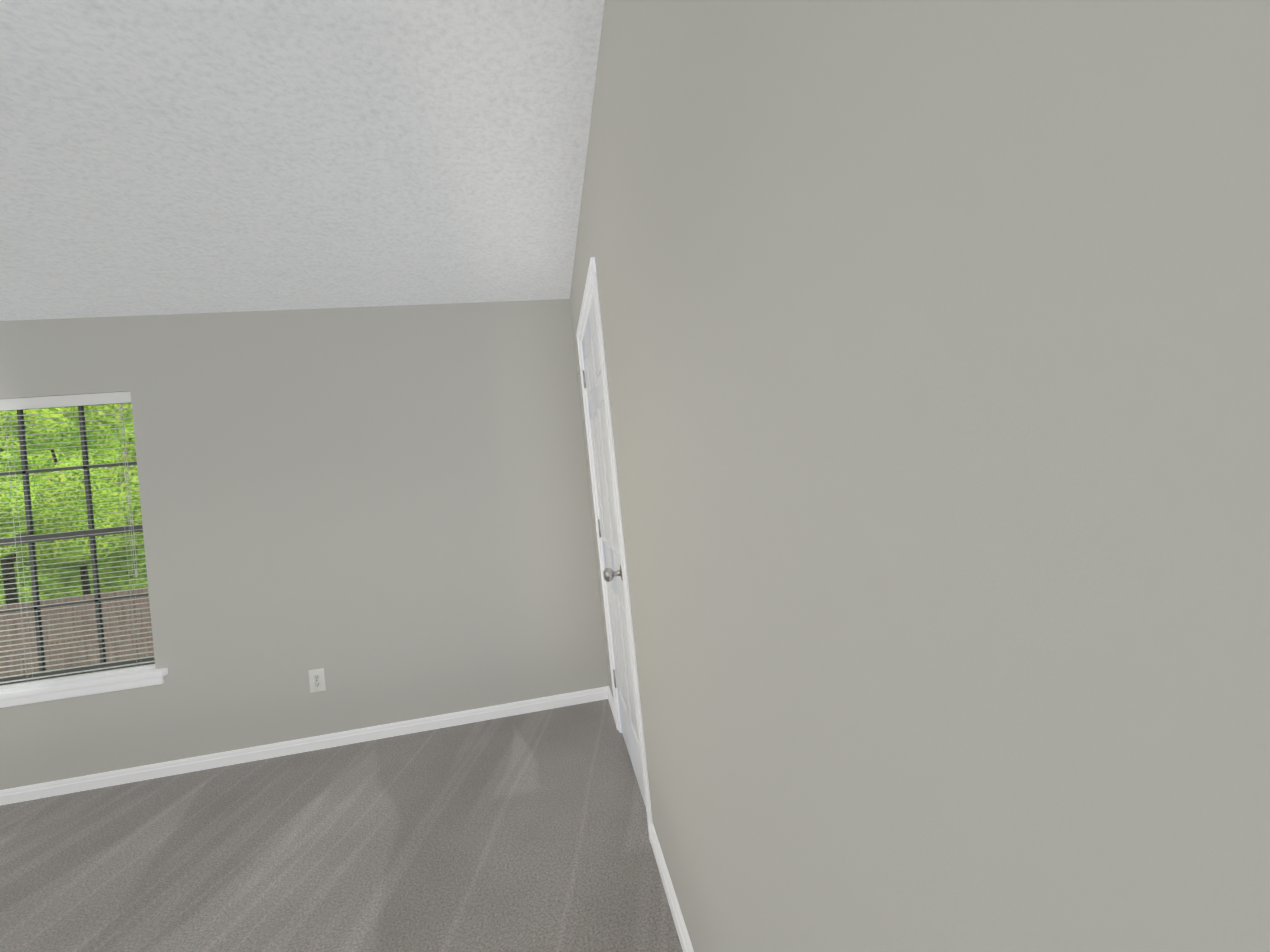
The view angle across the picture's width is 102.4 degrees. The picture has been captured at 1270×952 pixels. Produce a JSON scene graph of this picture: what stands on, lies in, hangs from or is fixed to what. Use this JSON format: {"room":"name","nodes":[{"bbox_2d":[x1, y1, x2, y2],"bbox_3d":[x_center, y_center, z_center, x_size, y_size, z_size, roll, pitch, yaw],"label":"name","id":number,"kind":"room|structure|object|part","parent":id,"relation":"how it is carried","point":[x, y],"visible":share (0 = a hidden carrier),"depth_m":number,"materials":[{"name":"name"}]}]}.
{"room":"empty bedroom","nodes":[
{"label":"empty bedroom","id":0,"kind":"room"},
{"bbox_2d":[0,0,604,320],"bbox_3d":[-1.783,-1.040,0.426,3.930,0.120,5.130,-6,-1,-10],"label":"ceiling","id":1,"kind":"structure","parent":0,"point":[162,157],"depth_m":1.63,"materials":[{"name":"white paint"}]},
{"bbox_2d":[0,299,608,789],"bbox_3d":[-2.076,0.311,2.866,3.650,2.440,0.140,-6,-1,-10],"label":"wall","id":2,"kind":"structure","parent":0,"point":[380,515],"depth_m":2.86,"materials":[{"name":"grey paint"}]},
{"bbox_2d":[0,392,167,707],"bbox_3d":[-3.207,0.384,2.643,1.338,1.560,0.180,-6,-1,-10],"label":"window unit","id":3,"kind":"structure","parent":2,"relation":"in","point":[42,684],"depth_m":2.69,"materials":[{"name":"white metal"}]},
{"bbox_2d":[0,686,608,805],"bbox_3d":[-1.942,1.487,2.774,3.650,0.070,0.014,-6,-1,-10],"label":"baseboard","id":4,"kind":"structure","parent":2,"relation":"attached to","point":[110,778],"depth_m":2.78,"materials":[{"name":"white wood"}]},
{"bbox_2d":[308,668,325,692],"bbox_3d":[-1.756,1.130,2.820,0.079,0.124,0.007,-6,-1,-10],"label":"electrical outlet","id":5,"kind":"object","parent":2,"relation":"attached to","point":[317,680],"visible":1,"depth_m":2.82,"materials":[{"name":"white plastic"}]},
{"bbox_2d":[0,699,682,951],"bbox_3d":[-1.521,1.506,0.391,3.930,0.120,5.130,-6,-1,-10],"label":"floor","id":6,"kind":"structure","parent":0,"point":[526,832],"depth_m":1.94,"materials":[{"name":"carpet"}]},
{"bbox_2d":[570,0,1269,951],"bbox_3d":[0.205,0.047,0.734,0.140,2.440,5.130,-6,-1,-10],"label":"wall","id":7,"kind":"structure","parent":0,"point":[936,340],"depth_m":0.33,"materials":[{"name":"grey paint"}]},
{"bbox_2d":[607,687,615,723],"bbox_3d":[-0.127,1.302,2.897,0.014,0.070,0.398,-6,-1,-10],"label":"baseboard","id":8,"kind":"structure","parent":7,"relation":"attached to","point":[610,699],"depth_m":2.91,"materials":[{"name":"white wood"}]},
{"bbox_2d":[582,295,645,806],"bbox_3d":[-0.129,0.300,2.271,0.111,2.023,0.776,-6,-1,-10],"label":"door","id":9,"kind":"structure","parent":7,"relation":"in","point":[612,575],"depth_m":2.25,"materials":[{"name":"white wood"}]},
{"bbox_3d":[-0.184,0.272,2.651,0.010,1.653,0.010,-6,-1,-10],"label":"door hinges","id":10,"kind":"part","parent":9,"relation":"part of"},
{"bbox_3d":[-0.109,0.239,2.272,0.006,1.619,0.488,-6,-1,-10],"label":"door fields","id":11,"kind":"part","parent":9,"relation":"part of","materials":[{"name":"white wood"}]},
{"bbox_3d":[-0.083,0.375,1.954,0.076,0.064,0.064,-6,-1,-10],"label":"knob","id":12,"kind":"part","parent":9,"relation":"part of","materials":[{"name":"grey metal"}]},
{"bbox_2d":[576,257,652,842],"bbox_3d":[-0.053,0.264,2.281,0.156,2.104,0.906,-6,-1,-10],"label":"door frame","id":13,"kind":"structure","parent":7,"relation":"attached to","point":[591,283],"depth_m":1.84,"materials":[{"name":"white wood"}]},
{"bbox_2d":[650,824,693,951],"bbox_3d":[0.361,1.213,0.062,0.014,0.070,3.546,-6,-1,-10],"label":"baseboard","id":14,"kind":"structure","parent":7,"relation":"attached to","point":[683,935],"depth_m":1.52,"materials":[{"name":"white wood"}]},
{"label":"outside","id":15,"kind":"structure","parent":0,"visible":0},
{"bbox_3d":[-21.668,5.596,19.707,60.000,0.200,40.000,-6,-1,-10],"label":"ground","id":16,"kind":"structure","parent":15,"visible":0},
{"bbox_2d":[0,403,142,604],"bbox_3d":[-17.790,-0.639,15.902,20.480,11.314,15.904,-6,-1,-10],"label":"trees","id":17,"kind":"object","parent":16,"relation":"on","point":[76,523],"depth_m":12.58,"materials":[{"name":"green plant"}]},
{"bbox_2d":[0,587,153,676],"bbox_3d":[-11.690,3.367,9.559,19.040,1.912,0.060,-6,-1,-24],"label":"fence","id":18,"kind":"object","parent":16,"relation":"on","point":[3,607],"depth_m":9.93,"materials":[{"name":"brown wood"}]},
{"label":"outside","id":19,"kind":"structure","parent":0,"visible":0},
{"bbox_2d":[0,533,147,604],"bbox_3d":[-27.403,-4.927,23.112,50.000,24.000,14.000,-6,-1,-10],"label":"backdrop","id":20,"kind":"structure","parent":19,"point":[104,571],"depth_m":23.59,"materials":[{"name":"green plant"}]}
]}

